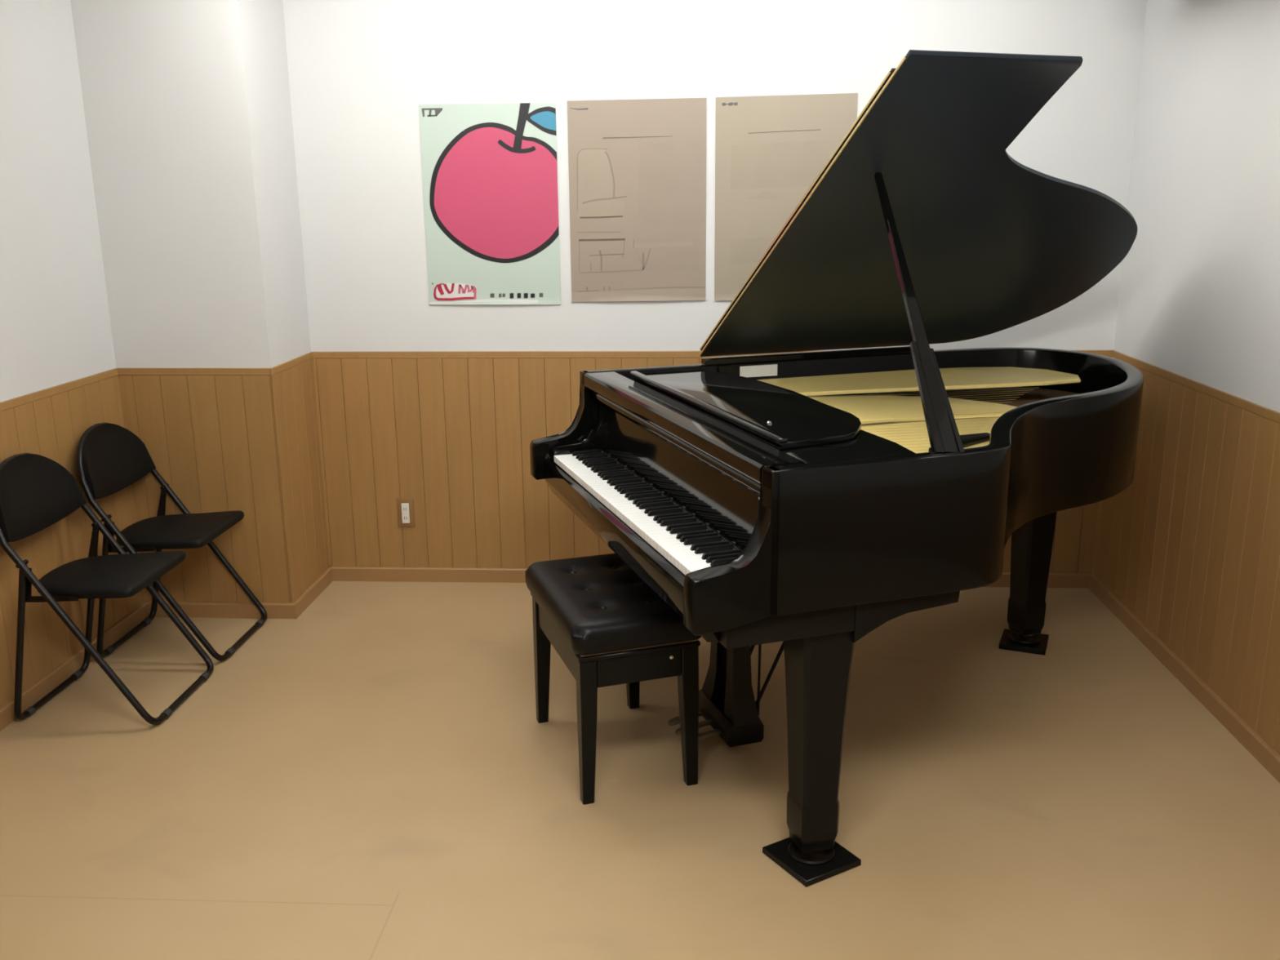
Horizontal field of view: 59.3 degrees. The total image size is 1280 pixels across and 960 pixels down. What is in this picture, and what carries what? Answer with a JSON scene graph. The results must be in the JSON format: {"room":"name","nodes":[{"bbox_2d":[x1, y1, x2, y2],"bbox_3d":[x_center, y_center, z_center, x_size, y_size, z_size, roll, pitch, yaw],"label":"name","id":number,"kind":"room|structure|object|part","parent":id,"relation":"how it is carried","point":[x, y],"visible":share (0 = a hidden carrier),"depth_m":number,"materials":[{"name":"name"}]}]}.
{"room":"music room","nodes":[
{"label":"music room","id":0,"kind":"room"},
{"bbox_2d":[0,0,146,707],"bbox_3d":[-2.074,-0.026,1.404,0.108,2.460,5.311,0,14,3],"label":"wall","id":1,"kind":"structure","parent":0,"point":[59,376],"depth_m":3.62,"materials":[{"name":"white paint"}]},
{"bbox_3d":[-2.019,0.249,1.523,0.008,0.026,5.211,0,14,3],"label":"cap rail","id":2,"kind":"part","parent":1,"relation":"part of","materials":[{"name":"brown wood"}]},
{"bbox_2d":[0,601,149,731],"bbox_3d":[-2.002,1.126,1.740,0.013,0.059,5.204,0,14,3],"label":"baseboard","id":3,"kind":"structure","parent":1,"relation":"attached to","point":[48,682],"depth_m":3.69,"materials":[{"name":"wood"}]},
{"bbox_2d":[70,0,329,603],"bbox_3d":[-1.636,-0.740,4.211,0.675,2.460,0.536,0,14,3],"label":"wall column","id":4,"kind":"structure","parent":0,"point":[187,104],"depth_m":3.98,"materials":[{"name":"white paint"}]},
{"bbox_3d":[-1.602,-0.388,4.026,0.567,0.026,0.008,0,14,3],"label":"cap rail","id":5,"kind":"part","parent":4,"relation":"part of","materials":[{"name":"brown wood"}]},
{"bbox_2d":[146,601,297,618],"bbox_3d":[-1.581,0.491,4.238,0.580,0.059,0.013,0,14,3],"label":"baseboard","id":6,"kind":"structure","parent":4,"relation":"attached to","point":[192,609],"depth_m":4.23,"materials":[{"name":"wood"}]},
{"bbox_3d":[-1.303,-0.440,4.218,0.008,0.026,0.435,0,14,3],"label":"cap rail","id":7,"kind":"part","parent":4,"relation":"part of","materials":[{"name":"brown wood"}]},
{"bbox_2d":[293,566,333,617],"bbox_3d":[-1.286,0.438,4.436,0.013,0.059,0.428,0,14,3],"label":"baseboard","id":8,"kind":"structure","parent":4,"relation":"attached to","point":[317,588],"depth_m":4.41,"materials":[{"name":"wood"}]},
{"bbox_2d":[0,581,1279,959],"bbox_3d":[-0.174,1.138,1.868,3.863,0.060,5.839,0,14,3],"label":"floor","id":9,"kind":"structure","parent":0,"point":[373,773],"depth_m":2.91,"materials":[{"name":"laminate"}]},
{"bbox_2d":[0,453,213,724],"bbox_3d":[-1.661,0.308,3.471,0.466,0.789,0.456,0,14,3],"label":"folding chair","id":10,"kind":"object","parent":9,"relation":"on","point":[37,492],"visible":1,"depth_m":3.40,"materials":[{"name":"metal"}]},
{"bbox_3d":[-1.848,0.039,3.413,0.092,0.230,0.418,0,14,3],"label":"backrest","id":11,"kind":"part","parent":10,"relation":"part of","materials":[{"name":"plastic"}]},
{"bbox_3d":[-1.821,0.439,3.513,0.115,0.514,0.424,0,14,3],"label":"frame","id":12,"kind":"part","parent":10,"relation":"part of","materials":[{"name":"black metal"}]},
{"bbox_3d":[-1.649,0.288,3.465,0.357,0.040,0.381,0,14,3],"label":"seat","id":13,"kind":"part","parent":10,"relation":"part of","materials":[{"name":"leather"}]},
{"bbox_2d":[76,422,266,661],"bbox_3d":[-1.636,0.191,3.932,0.466,0.789,0.456,0,14,3],"label":"folding chair","id":14,"kind":"object","parent":9,"relation":"on","point":[111,458],"visible":0.98,"depth_m":3.87,"materials":[{"name":"plastic"}]},
{"bbox_3d":[-1.823,-0.078,3.874,0.092,0.230,0.418,0,14,3],"label":"backrest","id":15,"kind":"part","parent":14,"relation":"part of","materials":[{"name":"plastic"}]},
{"bbox_3d":[-1.796,0.322,3.974,0.115,0.514,0.424,0,14,3],"label":"frame","id":16,"kind":"part","parent":14,"relation":"part of","materials":[{"name":"black metal"}]},
{"bbox_3d":[-1.623,0.171,3.926,0.357,0.040,0.381,0,14,3],"label":"seat","id":17,"kind":"part","parent":14,"relation":"part of","materials":[{"name":"leather"}]},
{"bbox_2d":[524,552,701,804],"bbox_3d":[-0.081,0.526,3.142,0.358,0.502,0.571,-5,15,-18],"label":"piano bench","id":18,"kind":"object","parent":9,"relation":"on","point":[606,624],"visible":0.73,"depth_m":2.91,"materials":[{"name":"black leather"}]},
{"bbox_3d":[-0.287,0.534,3.333,0.045,0.395,0.045,-5,15,-18],"label":"leg","id":19,"kind":"part","parent":18,"relation":"part of","materials":[{"name":"black wood"}]},
{"bbox_3d":[-0.135,0.644,2.893,0.045,0.395,0.045,-5,15,-18],"label":"leg","id":20,"kind":"part","parent":18,"relation":"part of","materials":[{"name":"black wood"}]},
{"bbox_2d":[524,552,701,655],"bbox_3d":[-0.083,0.323,3.091,0.358,0.084,0.571,-5,15,-18],"label":"seat cushion","id":21,"kind":"object","parent":18,"relation":"on","point":[597,605],"depth_m":2.92,"materials":[{"name":"black leather"}]},
{"bbox_3d":[-0.082,0.378,3.105,0.328,0.014,0.532,-5,15,-18],"label":"seat frame","id":22,"kind":"part","parent":18,"relation":"part of","materials":[{"name":"black wood"}]},
{"bbox_3d":[-0.026,0.510,3.418,0.045,0.395,0.045,-5,15,-18],"label":"leg","id":23,"kind":"part","parent":18,"relation":"part of","materials":[{"name":"black wood"}]},
{"bbox_3d":[0.126,0.620,2.977,0.045,0.395,0.045,-5,15,-18],"label":"leg","id":24,"kind":"part","parent":18,"relation":"part of","materials":[{"name":"black wood"}]},
{"bbox_2d":[762,837,861,886],"bbox_3d":[0.406,0.887,2.664,0.166,0.026,0.166,-9,16,-30],"label":"pad","id":25,"kind":"object","parent":9,"relation":"on","point":[810,868],"visible":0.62,"depth_m":2.63,"materials":[{"name":"black rubber"}]},
{"bbox_2d":[529,49,1143,853],"bbox_3d":[0.799,-0.201,3.222,1.958,1.806,1.474,-5,15,-18],"label":"grand piano","id":26,"kind":"object","parent":9,"relation":"on","point":[811,502],"visible":0.98,"depth_m":2.96,"materials":[{"name":"black paint"}]},
{"bbox_3d":[-0.257,-0.176,3.618,0.194,0.336,0.058,-5,15,-18],"label":"arm","id":27,"kind":"part","parent":26,"relation":"part of","materials":[{"name":"black paint"}]},
{"bbox_3d":[0.086,-0.170,2.976,0.104,0.040,1.343,-5,15,-18],"label":"rail","id":28,"kind":"part","parent":26,"relation":"part of","materials":[{"name":"black paint"}]},
{"bbox_3d":[0.190,0.146,2.329,0.194,0.336,0.058,-5,15,-18],"label":"arm","id":29,"kind":"part","parent":26,"relation":"part of","materials":[{"name":"black paint"}]},
{"bbox_3d":[0.393,0.342,3.294,0.270,0.570,0.011,-6,15,-21],"label":"brace rod","id":30,"kind":"part","parent":26,"relation":"part of","materials":[{"name":"black metal"}]},
{"bbox_3d":[0.335,0.422,3.127,0.014,0.502,0.008,-5,15,-18],"label":"trap rod","id":31,"kind":"part","parent":26,"relation":"part of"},
{"bbox_2d":[621,369,915,463],"bbox_3d":[0.279,-0.184,3.039,0.302,0.022,1.362,-5,15,-18],"label":"music stand","id":32,"kind":"object","parent":26,"relation":"attached to","point":[721,390],"depth_m":2.98,"materials":[{"name":"black paint"}]},
{"bbox_3d":[0.442,0.377,3.152,0.270,0.570,0.011,-4,15,-15],"label":"brace rod","id":33,"kind":"part","parent":26,"relation":"part of","materials":[{"name":"black metal"}]},
{"bbox_3d":[0.304,-0.133,2.637,0.012,0.010,0.012,-5,15,-18],"label":"desk knob","id":34,"kind":"part","parent":26,"relation":"part of","materials":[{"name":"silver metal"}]},
{"bbox_3d":[0.614,-0.430,3.862,0.851,0.020,0.040,-5,15,-18],"label":"hinge rail","id":35,"kind":"part","parent":26,"relation":"part of","materials":[{"name":"black paint"}]},
{"bbox_3d":[0.403,0.587,2.588,0.128,0.554,0.128,-5,15,-18],"label":"leg","id":36,"kind":"part","parent":26,"relation":"part of","materials":[{"name":"black wood"}]},
{"bbox_3d":[0.735,-0.215,3.332,0.764,0.011,0.410,-4,14,-12],"label":"plate","id":37,"kind":"part","parent":26,"relation":"part of","materials":[{"name":"gold metal"}]},
{"bbox_3d":[0.868,-0.325,3.736,1.235,0.012,0.390,-5,15,-18],"label":"plate","id":38,"kind":"part","parent":26,"relation":"part of","materials":[{"name":"gold metal"}]},
{"bbox_3d":[1.008,-0.727,3.289,1.299,0.014,1.471,-5,-19,-18],"label":"lid","id":39,"kind":"part","parent":26,"relation":"part of","materials":[{"name":"black paint"}]},
{"bbox_3d":[0.865,-0.088,2.857,0.690,0.012,0.603,-5,15,-18],"label":"plate","id":40,"kind":"part","parent":26,"relation":"part of","materials":[{"name":"gold metal"}]},
{"bbox_3d":[1.337,0.223,3.833,0.128,0.620,0.128,-5,15,-18],"label":"leg","id":41,"kind":"part","parent":26,"relation":"part of","materials":[{"name":"black wood"}]},
{"bbox_2d":[999,628,1048,655],"bbox_3d":[1.340,0.559,3.918,0.152,0.030,0.152,6,15,23],"label":"pad","id":42,"kind":"object","parent":9,"relation":"on","point":[1010,640],"visible":0.83,"depth_m":3.88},
{"bbox_2d":[282,0,1146,573],"bbox_3d":[0.290,-0.785,4.315,3.216,2.460,0.108,0,14,3],"label":"wall","id":43,"kind":"structure","parent":0,"point":[441,407],"depth_m":4.24,"materials":[{"name":"white paint"}]},
{"bbox_2d":[396,498,414,527],"bbox_3d":[-0.950,0.134,4.556,0.068,0.120,0.011,0,14,3],"label":"wall outlet","id":44,"kind":"object","parent":43,"relation":"attached to","point":[406,516],"visible":1,"depth_m":4.55,"materials":[{"name":"white plastic"}]},
{"bbox_2d":[418,102,560,304],"bbox_3d":[-0.564,-1.035,4.245,0.511,0.739,0.007,0,14,3],"label":"poster","id":45,"kind":"object","parent":43,"relation":"attached to","point":[490,171],"visible":1,"depth_m":4.24,"materials":[{"name":"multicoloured paper"}]},
{"bbox_3d":[-0.440,-1.311,4.170,0.072,0.168,0.001,0,14,3],"label":"apple stem","id":46,"kind":"part","parent":45,"relation":"part of","materials":[{"name":"black paper"}]},
{"bbox_2d":[567,97,706,302],"bbox_3d":[-0.009,-1.041,4.213,0.513,0.739,0.007,0,14,3],"label":"poster","id":47,"kind":"object","parent":43,"relation":"attached to","point":[637,167],"visible":1,"depth_m":4.21,"materials":[{"name":"beige paper"}]},
{"bbox_3d":[-0.147,-1.112,4.205,0.178,0.248,0.001,0,14,3],"label":"printed panel","id":48,"kind":"part","parent":47,"relation":"part of","materials":[{"name":"beige paper"}]},
{"bbox_3d":[-0.006,-0.709,4.299,0.509,0.047,0.002,0,14,3],"label":"printed panel","id":49,"kind":"part","parent":47,"relation":"part of","materials":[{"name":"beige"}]},
{"bbox_3d":[0.090,-0.889,4.248,0.220,0.024,0.001,0,14,3],"label":"printed panel","id":50,"kind":"part","parent":47,"relation":"part of","materials":[{"name":"beige paper"}]},
{"label":"printed panel","id":51,"kind":"part","parent":47,"relation":"part of","materials":[{"name":"beige paper"}]},
{"bbox_3d":[0.118,-1.102,4.193,0.248,0.303,0.001,0,14,3],"label":"printed panel","id":52,"kind":"part","parent":47,"relation":"part of","materials":[{"name":"beige paper"}]},
{"bbox_2d":[328,566,1091,587],"bbox_3d":[0.258,0.394,4.554,3.082,0.059,0.013,0,14,3],"label":"baseboard","id":53,"kind":"structure","parent":43,"relation":"attached to","point":[478,575],"depth_m":4.60,"materials":[{"name":"wood"}]},
{"bbox_3d":[0.250,-0.486,4.342,3.096,0.026,0.008,0,14,3],"label":"cap rail","id":54,"kind":"part","parent":43,"relation":"part of","materials":[{"name":"brown wood"}]},
{"bbox_2d":[714,93,857,301],"bbox_3d":[0.538,-1.044,4.182,0.515,0.746,0.007,0,14,3],"label":"poster","id":55,"kind":"object","parent":43,"relation":"attached to","point":[770,150],"visible":0.62,"depth_m":4.16,"materials":[{"name":"beige paper"}]},
{"bbox_3d":[0.470,-0.867,4.234,0.266,0.107,0.001,0,14,3],"label":"printed panel","id":56,"kind":"part","parent":55,"relation":"part of","materials":[{"name":"beige paper"}]},
{"bbox_3d":[0.464,-1.061,4.184,0.144,0.030,0.001,0,14,3],"label":"printed panel","id":57,"kind":"part","parent":55,"relation":"part of","materials":[{"name":"beige paper"}]},
{"bbox_3d":[0.562,-1.166,4.152,0.453,0.175,0.001,0,14,3],"label":"printed panel","id":58,"kind":"part","parent":55,"relation":"part of","materials":[{"name":"beige paper"}]},
{"bbox_2d":[1091,0,1279,755],"bbox_3d":[1.687,-0.063,1.409,0.108,2.460,5.739,0,14,3],"label":"wall","id":59,"kind":"structure","parent":0,"point":[1191,547],"depth_m":3.48,"materials":[{"name":"white paint"}]},
{"bbox_2d":[1088,573,1279,782],"bbox_3d":[1.640,1.090,1.749,0.013,0.059,5.639,0,14,3],"label":"baseboard","id":60,"kind":"structure","parent":59,"relation":"attached to","point":[1252,742],"depth_m":3.51,"materials":[{"name":"wood"}]},
{"bbox_3d":[1.642,0.212,1.533,0.008,0.026,5.639,0,14,3],"label":"cap rail","id":61,"kind":"part","parent":59,"relation":"part of","materials":[{"name":"brown wood"}]}
]}

